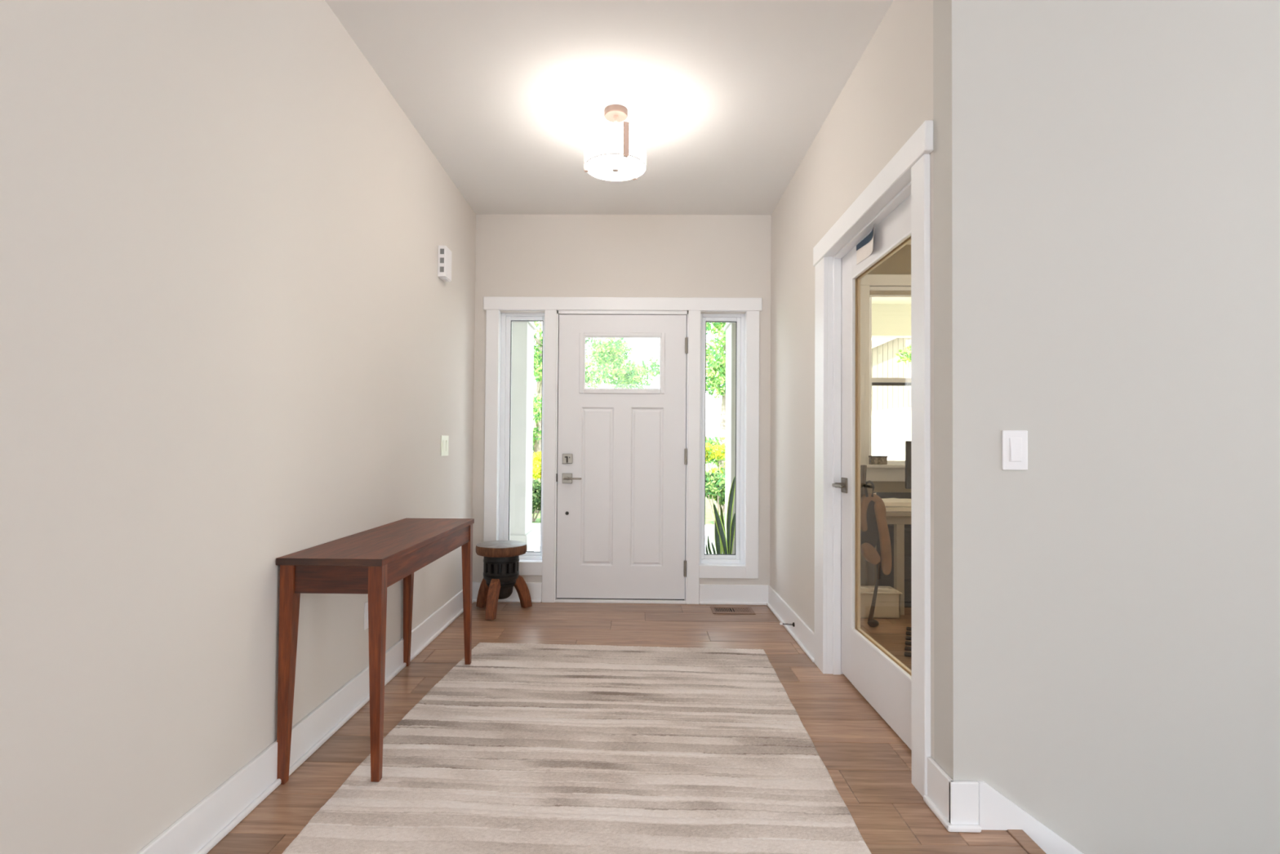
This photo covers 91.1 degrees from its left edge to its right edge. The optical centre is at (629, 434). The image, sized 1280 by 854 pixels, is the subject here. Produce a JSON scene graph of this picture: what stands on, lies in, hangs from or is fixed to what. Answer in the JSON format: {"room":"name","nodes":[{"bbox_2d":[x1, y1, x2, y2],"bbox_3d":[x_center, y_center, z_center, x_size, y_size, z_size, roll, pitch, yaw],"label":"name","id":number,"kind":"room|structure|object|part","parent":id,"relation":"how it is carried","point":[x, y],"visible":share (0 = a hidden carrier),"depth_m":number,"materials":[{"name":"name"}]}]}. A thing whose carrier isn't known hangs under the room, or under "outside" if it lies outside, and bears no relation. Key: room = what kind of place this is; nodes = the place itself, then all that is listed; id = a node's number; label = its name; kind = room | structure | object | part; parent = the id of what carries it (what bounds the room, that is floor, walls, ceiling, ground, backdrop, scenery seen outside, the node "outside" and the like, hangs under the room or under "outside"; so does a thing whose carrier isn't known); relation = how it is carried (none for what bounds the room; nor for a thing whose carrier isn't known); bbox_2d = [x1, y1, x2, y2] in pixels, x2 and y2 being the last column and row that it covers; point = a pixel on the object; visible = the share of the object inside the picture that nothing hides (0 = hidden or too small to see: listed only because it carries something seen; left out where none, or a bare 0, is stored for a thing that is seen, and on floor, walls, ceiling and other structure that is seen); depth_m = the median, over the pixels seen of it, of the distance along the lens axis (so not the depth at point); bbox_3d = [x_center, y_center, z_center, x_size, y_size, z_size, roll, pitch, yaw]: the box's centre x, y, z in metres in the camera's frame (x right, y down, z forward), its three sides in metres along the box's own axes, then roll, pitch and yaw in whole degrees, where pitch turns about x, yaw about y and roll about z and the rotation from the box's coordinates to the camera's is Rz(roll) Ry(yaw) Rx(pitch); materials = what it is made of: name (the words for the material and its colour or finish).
{"room":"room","nodes":[
{"label":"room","id":0,"kind":"room"},
{"bbox_2d":[0,0,475,853],"bbox_3d":[-3.014,-0.109,2.075,3.707,3.082,5.254,0,-1,1],"label":"wall","id":1,"kind":"structure","parent":0,"point":[233,342],"depth_m":1.66,"materials":[{"name":"white paint"}]},
{"bbox_2d":[136,586,474,853],"bbox_3d":[-1.157,1.074,1.945,0.028,0.138,5.094,0,-1,1],"label":"baseboard","id":2,"kind":"structure","parent":1,"relation":"attached to","point":[204,825],"depth_m":2.02,"materials":[{"name":"white paint"}]},
{"bbox_2d":[364,600,368,630],"bbox_3d":[-1.151,0.792,2.769,0.011,0.117,0.072,0,-1,1],"label":"wall outlet","id":3,"kind":"object","parent":1,"relation":"attached to","point":[366,604],"visible":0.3,"depth_m":2.74,"materials":[{"name":"white plastic"}]},
{"bbox_2d":[437,245,452,281],"bbox_3d":[-1.105,-1.019,3.753,0.047,0.187,0.123,0,-1,1],"label":"door chime","id":4,"kind":"object","parent":1,"relation":"attached to","point":[444,262],"visible":1,"depth_m":3.69,"materials":[{"name":"white plastic"}]},
{"bbox_2d":[440,266,444,271],"bbox_3d":[-1.105,-0.971,3.693,0.024,0.032,0.004,0,-1,1],"label":"grille","id":5,"kind":"object","parent":4,"relation":"attached to","point":[442,268],"depth_m":3.69,"materials":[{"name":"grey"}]},
{"bbox_2d":[440,257,444,262],"bbox_3d":[-1.105,-1.024,3.694,0.024,0.032,0.004,0,-1,1],"label":"grille","id":6,"kind":"object","parent":4,"relation":"attached to","point":[442,260],"depth_m":3.69,"materials":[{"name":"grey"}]},
{"bbox_2d":[440,248,444,253],"bbox_3d":[-1.104,-1.077,3.695,0.024,0.032,0.004,0,-1,1],"label":"grille","id":7,"kind":"object","parent":4,"relation":"attached to","point":[442,251],"depth_m":3.69,"materials":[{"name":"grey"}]},
{"bbox_2d":[440,435,448,456],"bbox_3d":[-1.129,0.068,3.841,0.011,0.124,0.138,0,-1,1],"label":"light switch","id":8,"kind":"object","parent":1,"relation":"attached to","point":[444,439],"visible":1,"depth_m":3.83,"materials":[{"name":"white plastic"}]},
{"bbox_2d":[324,0,911,244],"bbox_3d":[0.312,-1.744,-0.018,10.400,0.160,10.710,0,-1,1],"label":"ceiling","id":9,"kind":"structure","parent":0,"point":[728,99],"depth_m":2.90,"materials":[{"name":"white paint"}]},
{"bbox_2d":[583,104,646,181],"bbox_3d":[-0.072,-1.459,3.119,0.310,0.302,0.306,0,-1,1],"label":"ceiling light","id":10,"kind":"object","parent":9,"relation":"attached to","point":[615,151],"visible":1,"depth_m":3.04,"materials":[{"name":"white metal"}]},
{"bbox_2d":[586,154,644,177],"bbox_3d":[-0.071,-1.334,3.116,0.282,0.004,0.282,0,-1,1],"label":"diffuser","id":11,"kind":"object","parent":10,"relation":"attached to","point":[598,166],"depth_m":3.11,"materials":[{"name":"white glass"}]},
{"bbox_3d":[-0.070,-1.524,3.120,0.060,0.112,0.060,0,-1,1],"label":"stem","id":12,"kind":"part","parent":10,"relation":"part of","materials":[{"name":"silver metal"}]},
{"bbox_2d":[472,214,771,595],"bbox_3d":[0.003,-0.042,4.575,2.253,3.082,0.160,0,-1,1],"label":"wall","id":13,"kind":"structure","parent":0,"point":[517,255],"depth_m":4.52,"materials":[{"name":"white paint"}]},
{"bbox_2d":[497,310,544,561],"bbox_3d":[-0.780,0.006,4.571,0.357,1.828,0.131,0,-1,1],"label":"window","id":14,"kind":"structure","parent":13,"relation":"in","point":[506,319],"depth_m":4.58,"materials":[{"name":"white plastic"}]},
{"bbox_2d":[472,582,768,604],"bbox_3d":[-0.070,1.128,4.461,2.103,0.138,0.028,0,-1,1],"label":"baseboard","id":15,"kind":"structure","parent":13,"relation":"attached to","point":[719,594],"depth_m":4.45,"materials":[{"name":"white paint"}]},
{"bbox_3d":[-0.070,1.187,4.454,2.103,0.019,0.015,0,-1,1],"label":"shoe molding","id":16,"kind":"part","parent":15,"relation":"part of","materials":[{"name":"white paint"}]},
{"bbox_2d":[555,314,688,599],"bbox_3d":[-0.057,0.157,4.484,0.937,2.035,0.106,0,-1,1],"label":"door","id":17,"kind":"structure","parent":13,"relation":"in","point":[622,453],"depth_m":4.49,"materials":[{"name":"white paint"}]},
{"bbox_3d":[-0.448,0.312,4.491,0.071,0.071,0.010,0,-1,1],"label":"handle","id":18,"kind":"part","parent":17,"relation":"part of","materials":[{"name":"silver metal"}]},
{"bbox_3d":[-0.406,0.312,4.460,0.128,0.026,0.054,0,-1,1],"label":"lever","id":19,"kind":"part","parent":17,"relation":"part of","materials":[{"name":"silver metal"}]},
{"bbox_3d":[-0.234,0.369,4.513,0.232,1.130,0.044,0,-1,1],"label":"panel","id":20,"kind":"part","parent":17,"relation":"part of","materials":[{"name":"white paint"}]},
{"bbox_3d":[0.122,0.375,4.508,0.233,1.132,0.044,0,-1,1],"label":"panel","id":21,"kind":"part","parent":17,"relation":"part of","materials":[{"name":"white paint"}]},
{"bbox_2d":[483,296,762,604],"bbox_3d":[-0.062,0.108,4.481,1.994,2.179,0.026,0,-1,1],"label":"trim","id":22,"kind":"structure","parent":13,"relation":"attached to","point":[694,305],"depth_m":4.48,"materials":[{"name":"white paint"}]},
{"bbox_2d":[699,311,746,565],"bbox_3d":[0.664,0.024,4.549,0.356,1.842,0.131,0,-1,1],"label":"window","id":23,"kind":"structure","parent":13,"relation":"in","point":[738,558],"depth_m":4.55,"materials":[{"name":"white plastic"}]},
{"bbox_2d":[206,585,1046,853],"bbox_3d":[0.239,1.264,-0.132,10.220,0.304,10.510,0,-1,1],"label":"floor","id":24,"kind":"structure","parent":0,"point":[868,764],"depth_m":2.61,"materials":[{"name":"brown wood"}]},
{"bbox_2d":[275,518,474,784],"bbox_3d":[-0.980,0.787,2.626,0.351,0.740,1.150,0,-1,1],"label":"console table","id":25,"kind":"object","parent":24,"relation":"on","point":[370,561],"visible":0.98,"depth_m":2.08,"materials":[{"name":"brown wood"}]},
{"bbox_3d":[-1.133,0.788,2.086,0.045,0.716,0.045,0,-1,1],"label":"leg","id":26,"kind":"part","parent":25,"relation":"part of","materials":[{"name":"brown wood"}]},
{"bbox_3d":[-0.840,0.783,2.081,0.045,0.702,0.045,0,-1,1],"label":"leg","id":27,"kind":"part","parent":25,"relation":"part of","materials":[{"name":"brown wood"}]},
{"bbox_3d":[-1.116,0.808,3.170,0.045,0.716,0.045,0,-1,1],"label":"leg","id":28,"kind":"part","parent":25,"relation":"part of","materials":[{"name":"brown wood"}]},
{"bbox_3d":[-0.823,0.803,3.166,0.045,0.702,0.045,0,-1,1],"label":"leg","id":29,"kind":"part","parent":25,"relation":"part of","materials":[{"name":"brown wood"}]},
{"bbox_2d":[475,540,532,619],"bbox_3d":[-0.870,0.959,4.190,0.383,0.454,0.395,0,-1,1],"label":"stool","id":30,"kind":"object","parent":24,"relation":"on","point":[501,557],"visible":1,"depth_m":4.14,"materials":[{"name":"brown wood"}]},
{"bbox_3d":[-0.983,1.063,4.310,0.162,0.248,0.058,0,-1,38],"label":"leg","id":31,"kind":"part","parent":30,"relation":"part of","materials":[{"name":"brown wood"}]},
{"bbox_3d":[-0.884,1.060,4.073,0.058,0.248,0.162,0,-1,7],"label":"leg","id":32,"kind":"part","parent":30,"relation":"part of","materials":[{"name":"brown wood"}]},
{"bbox_3d":[-0.862,0.767,4.224,0.337,0.068,0.327,0,-1,1],"label":"seat","id":33,"kind":"part","parent":30,"relation":"part of","materials":[{"name":"brown wood"}]},
{"bbox_3d":[-0.752,1.065,4.314,0.162,0.248,0.058,1,-1,-40],"label":"leg","id":34,"kind":"part","parent":30,"relation":"part of","materials":[{"name":"brown wood"}]},
{"bbox_2d":[281,642,871,853],"bbox_3d":[-0.121,1.151,2.340,1.685,0.013,2.362,0,-1,1],"label":"area rug","id":35,"kind":"object","parent":24,"relation":"on","point":[518,748],"visible":1,"depth_m":2.15,"materials":[{"name":"beige fabric"}]},
{"bbox_2d":[710,606,755,613],"bbox_3d":[0.699,1.197,4.280,0.285,0.005,0.178,0,-1,1],"label":"floor vent","id":36,"kind":"object","parent":24,"relation":"in","point":[716,610],"visible":1,"depth_m":4.28,"materials":[{"name":"brown metal"}]},
{"bbox_2d":[867,548,880,626],"bbox_3d":[1.528,0.939,3.926,0.081,0.520,0.068,0,-1,1],"label":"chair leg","id":37,"kind":"object","parent":24,"relation":"on","point":[872,622],"visible":0.95,"depth_m":3.91,"materials":[{"name":"grey metal"}]},
{"bbox_2d":[860,585,902,618],"bbox_3d":[1.629,1.120,4.206,0.309,0.170,0.204,0,-1,1],"label":"storage bin","id":38,"kind":"object","parent":24,"relation":"on","point":[887,605],"visible":0.5,"depth_m":4.12,"materials":[{"name":"beige plastic"}]},
{"bbox_2d":[860,586,896,592],"bbox_3d":[1.632,1.057,4.210,0.250,0.095,0.145,0,-1,1],"label":"paper stack","id":39,"kind":"object","parent":38,"relation":"in","point":[862,588],"visible":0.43,"depth_m":4.14,"materials":[{"name":"white paper"}]},
{"bbox_2d":[865,511,911,614],"bbox_3d":[2.237,0.871,4.492,1.150,0.688,0.640,0,-1,1],"label":"desk","id":40,"kind":"object","parent":24,"relation":"on","point":[899,519],"visible":0.12,"depth_m":4.21,"materials":[{"name":"white wood"}]},
{"bbox_3d":[1.820,0.913,4.762,0.052,0.606,0.050,0,-1,1],"label":"leg","id":41,"kind":"part","parent":40,"relation":"part of","materials":[{"name":"white wood"}]},
{"bbox_2d":[873,492,911,498],"bbox_3d":[2.029,0.485,4.728,0.320,0.086,0.212,0,-1,1],"label":"laptop","id":42,"kind":"object","parent":40,"relation":"on","point":[882,495],"visible":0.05,"depth_m":4.82,"materials":[{"name":"black plastic"}]},
{"bbox_2d":[884,506,911,511],"bbox_3d":[1.923,0.505,4.388,0.480,0.032,0.390,0,-1,1],"label":"paper stack","id":43,"kind":"object","parent":40,"relation":"on","point":[888,508],"visible":0.25,"depth_m":4.20,"materials":[{"name":"white paper"}]},
{"bbox_2d":[881,497,911,506],"bbox_3d":[1.906,0.470,4.384,0.435,0.036,0.320,0,-1,1],"label":"paper stack","id":44,"kind":"object","parent":43,"relation":"on","point":[887,501],"visible":0.41,"depth_m":4.23,"materials":[{"name":"white paper"}]},
{"bbox_3d":[1.812,0.903,4.227,0.052,0.606,0.050,0,-1,1],"label":"leg","id":45,"kind":"part","parent":40,"relation":"part of","materials":[{"name":"white wood"}]},
{"bbox_2d":[905,440,911,488],"bbox_3d":[2.350,0.290,4.726,0.540,0.481,0.170,0,-1,1],"label":"computer monitor","id":46,"kind":"object","parent":40,"relation":"on","point":[908,443],"visible":0.18,"depth_m":4.73,"materials":[{"name":"black plastic"}]},
{"bbox_2d":[876,524,911,607],"bbox_3d":[2.088,0.935,4.563,0.450,0.560,0.380,0,-1,1],"label":"base cabinet","id":47,"kind":"object","parent":24,"relation":"on","point":[884,580],"visible":0.02,"depth_m":4.40,"materials":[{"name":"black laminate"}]},
{"bbox_3d":[2.087,0.752,4.398,0.430,0.160,0.016,0,-1,1],"label":"drawer","id":48,"kind":"part","parent":47,"relation":"part of","materials":[{"name":"black laminate"}]},
{"bbox_3d":[2.086,0.927,4.395,0.430,0.160,0.016,0,-1,1],"label":"drawer","id":49,"kind":"part","parent":47,"relation":"part of","materials":[{"name":"black laminate"}]},
{"bbox_3d":[2.084,1.102,4.392,0.430,0.160,0.016,0,-1,1],"label":"drawer","id":50,"kind":"part","parent":47,"relation":"part of","materials":[{"name":"black laminate"}]},
{"bbox_2d":[904,626,911,658],"bbox_3d":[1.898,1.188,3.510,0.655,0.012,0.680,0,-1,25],"label":"floor vent","id":51,"kind":"object","parent":24,"relation":"on","point":[908,633],"visible":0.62,"depth_m":3.56,"materials":[{"name":"brown metal"}]},
{"bbox_2d":[769,0,933,759],"bbox_3d":[1.048,-0.198,3.239,0.126,2.802,2.487,0,-1,1],"label":"wall","id":52,"kind":"structure","parent":0,"point":[887,96],"depth_m":3.38,"materials":[{"name":"white paint"}]},
{"bbox_2d":[779,622,795,626],"bbox_3d":[0.926,1.118,3.702,0.085,0.026,0.026,0,-1,1],"label":"door stop","id":53,"kind":"object","parent":52,"relation":"attached to","point":[780,623],"visible":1,"depth_m":3.70,"materials":[{"name":"grey metal"}]},
{"bbox_2d":[766,585,814,662],"bbox_3d":[0.971,1.125,3.852,0.028,0.138,1.192,0,-1,1],"label":"baseboard","id":54,"kind":"structure","parent":52,"relation":"attached to","point":[802,633],"depth_m":3.73,"materials":[{"name":"white paint"}]},
{"bbox_2d":[826,173,911,674],"bbox_3d":[1.046,0.089,2.618,0.147,2.165,1.230,0,-1,1],"label":"trim","id":55,"kind":"structure","parent":52,"relation":"attached to","point":[903,190],"depth_m":3.10,"materials":[{"name":"white paint"}]},
{"bbox_2d":[831,194,911,750],"bbox_3d":[1.057,0.135,2.612,0.155,2.044,0.998,0,-1,1],"label":"door","id":56,"kind":"structure","parent":52,"relation":"in","point":[883,680],"depth_m":2.94,"materials":[{"name":"white paint"}]},
{"bbox_3d":[1.011,0.244,3.000,0.052,0.024,0.126,0,-1,1],"label":"lever","id":57,"kind":"part","parent":56,"relation":"part of","materials":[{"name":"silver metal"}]},
{"bbox_3d":[1.063,0.245,3.048,0.053,0.072,0.072,0,-1,1],"label":"handle","id":58,"kind":"part","parent":56,"relation":"part of","materials":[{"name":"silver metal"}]},
{"bbox_2d":[856,224,874,264],"bbox_3d":[1.038,-0.825,2.754,0.021,0.107,0.302,0,-1,8],"label":"flyer","id":59,"kind":"object","parent":56,"relation":"attached to","point":[864,248],"visible":1,"depth_m":2.79,"materials":[{"name":"white paper"}]},
{"bbox_3d":[1.114,0.245,2.999,0.052,0.024,0.126,0,-1,1],"label":"lever","id":60,"kind":"part","parent":56,"relation":"part of","materials":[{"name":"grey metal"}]},
{"bbox_2d":[813,120,933,796],"bbox_3d":[0.959,0.089,2.635,0.028,2.165,1.294,0,-1,1],"label":"trim","id":61,"kind":"structure","parent":52,"relation":"attached to","point":[913,157],"depth_m":2.08,"materials":[{"name":"white paint"}]},
{"bbox_2d":[923,756,981,831],"bbox_3d":[0.976,1.089,1.909,0.097,0.138,0.168,0,-1,1],"label":"baseboard","id":62,"kind":"structure","parent":52,"relation":"attached to","point":[955,803],"depth_m":1.84,"materials":[{"name":"white paint"}]},
{"bbox_3d":[0.975,1.149,1.908,0.097,0.019,0.168,0,-1,1],"label":"shoe molding","id":63,"kind":"part","parent":62,"relation":"part of","materials":[{"name":"white paint"}]},
{"bbox_2d":[860,465,891,574],"bbox_3d":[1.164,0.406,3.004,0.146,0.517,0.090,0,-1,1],"label":"chair","id":64,"kind":"object","parent":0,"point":[873,524],"visible":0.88,"depth_m":2.99,"materials":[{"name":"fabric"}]},
{"bbox_2d":[860,244,911,585],"bbox_3d":[3.243,-0.011,4.934,4.466,3.082,0.656,0,-1,1],"label":"wall","id":65,"kind":"structure","parent":0,"point":[900,263],"depth_m":5.14,"materials":[{"name":"beige paint"}]},
{"bbox_2d":[860,274,911,481],"bbox_3d":[2.738,-0.458,5.109,1.786,1.685,0.120,0,-1,1],"label":"trim","id":66,"kind":"structure","parent":65,"relation":"attached to","point":[878,473],"depth_m":5.11,"materials":[{"name":"white paint"}]},
{"bbox_2d":[868,455,888,464],"bbox_3d":[2.006,0.206,5.081,0.138,0.070,0.070,0,-1,1],"label":"trinket box","id":67,"kind":"object","parent":66,"relation":"on","point":[873,460],"visible":1,"depth_m":5.05,"materials":[{"name":"grey metal"}]},
{"bbox_3d":[2.006,0.176,5.082,0.138,0.010,0.070,0,-1,1],"label":"lid","id":68,"kind":"part","parent":67,"relation":"part of","materials":[{"name":"grey metal"}]},
{"bbox_3d":[2.731,0.261,5.096,1.770,0.027,0.120,0,-1,1],"label":"window stool","id":69,"kind":"part","parent":66,"relation":"part of","materials":[{"name":"white paint"}]},
{"bbox_2d":[869,297,911,464],"bbox_3d":[2.738,-0.472,5.194,1.590,1.485,0.150,0,-1,1],"label":"window","id":70,"kind":"structure","parent":65,"relation":"in","point":[873,381],"depth_m":5.17,"materials":[{"name":"white plastic"}]},
{"bbox_3d":[2.737,-0.444,5.188,1.500,0.040,0.040,0,-1,1],"label":"meeting rail","id":71,"kind":"part","parent":70,"relation":"part of","materials":[{"name":"white plastic"}]},
{"bbox_2d":[869,286,911,297],"bbox_3d":[2.742,-1.166,5.146,1.559,0.088,0.028,0,-1,1],"label":"window blind","id":72,"kind":"object","parent":65,"relation":"attached to","point":[874,291],"visible":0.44,"depth_m":5.14,"materials":[{"name":"white plastic"}]},
{"bbox_3d":[2.743,-1.193,5.146,1.559,0.035,0.028,0,-1,1],"label":"head rail","id":73,"kind":"part","parent":72,"relation":"part of","materials":[{"name":"white plastic"}]},
{"bbox_3d":[2.742,-1.131,5.145,1.550,0.018,0.026,0,-1,1],"label":"rail","id":74,"kind":"part","parent":72,"relation":"part of","materials":[{"name":"white plastic"}]},
{"bbox_2d":[871,297,911,304],"bbox_3d":[2.052,-1.591,5.962,7.300,0.140,2.616,0,-1,1],"label":"ceiling","id":75,"kind":"structure","parent":0,"point":[875,300],"depth_m":7.02,"materials":[{"name":"white"}]},
{"bbox_2d":[871,304,911,337],"bbox_3d":[3.620,-1.307,7.246,4.200,0.362,0.150,0,-1,1],"label":"trim","id":76,"kind":"structure","parent":75,"relation":"attached to","point":[888,321],"depth_m":7.18,"materials":[{"name":"white"}]},
{"bbox_2d":[933,0,1279,853],"bbox_3d":[3.191,0.733,1.886,4.466,4.682,0.120,0,-1,1],"label":"wall","id":77,"kind":"structure","parent":0,"point":[1106,173],"depth_m":1.87,"materials":[{"name":"grey paint"}]},
{"bbox_2d":[1001,430,1027,470],"bbox_3d":[1.143,0.046,1.863,0.074,0.118,0.012,0,-1,1],"label":"light switch","id":78,"kind":"object","parent":77,"relation":"attached to","point":[1014,442],"visible":1,"depth_m":1.86,"materials":[{"name":"white plastic"}]},
{"bbox_3d":[1.144,0.045,1.862,0.036,0.071,0.002,0,-1,1],"label":"rocker frame","id":79,"kind":"part","parent":78,"relation":"part of","materials":[{"name":"white plastic"}]},
{"bbox_2d":[977,780,1084,853],"bbox_3d":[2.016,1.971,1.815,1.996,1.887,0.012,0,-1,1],"label":"trim","id":80,"kind":"structure","parent":77,"relation":"attached to","point":[997,811],"depth_m":1.84,"materials":[{"name":"white paint"}]},
{"label":"outside","id":81,"kind":"structure","parent":0,"visible":0},
{"bbox_3d":[18.360,1.925,24.445,24.000,0.225,30.500,0,-1,1],"label":"driveway","id":82,"kind":"object","parent":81,"visible":0},
{"bbox_2d":[871,337,911,460],"bbox_3d":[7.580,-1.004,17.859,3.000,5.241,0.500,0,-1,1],"label":"garage wing","id":83,"kind":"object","parent":82,"relation":"on","point":[891,405],"visible":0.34,"depth_m":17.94,"materials":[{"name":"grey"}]},
{"bbox_3d":[7.647,0.310,17.994,2.350,2.620,0.060,0,-1,1],"label":"garage door","id":84,"kind":"part","parent":83,"relation":"part of","materials":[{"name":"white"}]},
{"bbox_2d":[895,343,911,364],"bbox_3d":[7.064,-0.674,14.451,1.752,4.460,1.214,0,-1,1],"label":"tree","id":85,"kind":"object","parent":82,"relation":"on","point":[905,352],"visible":0.06,"depth_m":14.53,"materials":[{"name":"green plant"}]},
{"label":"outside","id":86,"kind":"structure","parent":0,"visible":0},
{"bbox_2d":[532,458,724,524],"bbox_3d":[0.929,2.492,62.285,120.000,0.230,115.346,0,-1,1],"label":"lawn","id":87,"kind":"structure","parent":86,"point":[708,517],"depth_m":11.97,"materials":[{"name":"green plant"}]},
{"bbox_2d":[532,479,541,521],"bbox_3d":[-1.557,1.069,10.161,0.910,0.700,0.574,1,-1,-20],"label":"shrub","id":88,"kind":"object","parent":87,"relation":"on","point":[536,484],"visible":0.13,"depth_m":10.09,"materials":[{"name":"green plant"}]},
{"bbox_2d":[532,450,541,512],"bbox_3d":[-1.693,0.867,11.516,0.997,1.145,0.944,0,-1,1],"label":"shrub","id":89,"kind":"object","parent":87,"relation":"on","point":[536,464],"visible":0.3,"depth_m":11.29,"materials":[{"name":"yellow plant"}]},
{"bbox_2d":[532,321,542,508],"bbox_3d":[-1.986,-0.636,12.377,1.757,4.175,1.656,0,-1,1],"label":"tree","id":90,"kind":"object","parent":87,"relation":"on","point":[537,397],"visible":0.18,"depth_m":12.21,"materials":[{"name":"green plant"}]},
{"bbox_2d":[585,337,611,388],"bbox_3d":[-1.430,-1.748,18.482,2.304,6.623,2.742,1,-1,-16],"label":"tree","id":91,"kind":"object","parent":87,"relation":"on","point":[590,377],"visible":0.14,"depth_m":18.08,"materials":[{"name":"green plant"}]},
{"bbox_2d":[587,337,653,388],"bbox_3d":[-0.144,-1.242,14.783,2.059,5.501,2.306,1,-1,-23],"label":"tree","id":92,"kind":"object","parent":87,"relation":"on","point":[623,375],"visible":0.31,"depth_m":14.08,"materials":[{"name":"green plant"}]},
{"bbox_2d":[637,322,724,377],"bbox_3d":[1.740,-1.743,18.547,2.448,6.665,2.354,0,-1,35],"label":"tree","id":93,"kind":"object","parent":87,"relation":"on","point":[655,370],"visible":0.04,"depth_m":18.25,"materials":[{"name":"green plant"}]},
{"bbox_2d":[705,468,724,523],"bbox_3d":[1.322,0.976,9.787,0.746,0.906,0.849,0,-1,31],"label":"shrub","id":94,"kind":"object","parent":87,"relation":"on","point":[715,482],"visible":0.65,"depth_m":9.57,"materials":[{"name":"green plant"}]},
{"bbox_2d":[705,322,725,508],"bbox_3d":[1.917,-0.595,12.460,1.422,4.153,1.580,0,-1,1],"label":"tree","id":95,"kind":"object","parent":87,"relation":"on","point":[713,381],"visible":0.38,"depth_m":12.24,"materials":[{"name":"green plant"}]},
{"bbox_2d":[705,442,725,517],"bbox_3d":[1.526,0.789,10.958,0.819,1.321,0.606,0,-1,1],"label":"shrub","id":96,"kind":"object","parent":87,"relation":"on","point":[716,451],"visible":0.24,"depth_m":10.87,"materials":[{"name":"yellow plant"}]},
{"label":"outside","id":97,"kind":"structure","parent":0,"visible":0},
{"bbox_2d":[532,523,716,553],"bbox_3d":[16.595,1.568,6.800,47.000,0.290,4.846,0,-1,1],"label":"path","id":98,"kind":"structure","parent":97,"point":[709,529],"depth_m":8.23,"materials":[{"name":"concrete"}]},
{"bbox_2d":[509,321,536,551],"bbox_3d":[-1.095,-0.138,5.701,0.435,2.820,0.420,0,-1,1],"label":"porch column","id":99,"kind":"structure","parent":98,"relation":"on","point":[521,529],"depth_m":5.52,"materials":[{"name":"paint"}]},
{"bbox_2d":[705,475,735,554],"bbox_3d":[0.730,0.800,4.976,0.330,0.945,0.330,0,-1,1],"label":"snake plant","id":100,"kind":"object","parent":98,"relation":"on","point":[723,544],"visible":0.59,"depth_m":4.98,"materials":[{"name":"green plant"}]},
{"bbox_2d":[723,322,735,554],"bbox_3d":[1.072,-0.123,5.668,0.430,2.820,0.420,0,-1,1],"label":"porch column","id":101,"kind":"structure","parent":98,"relation":"on","point":[730,327],"depth_m":5.54,"materials":[{"name":"paint"}]}
]}

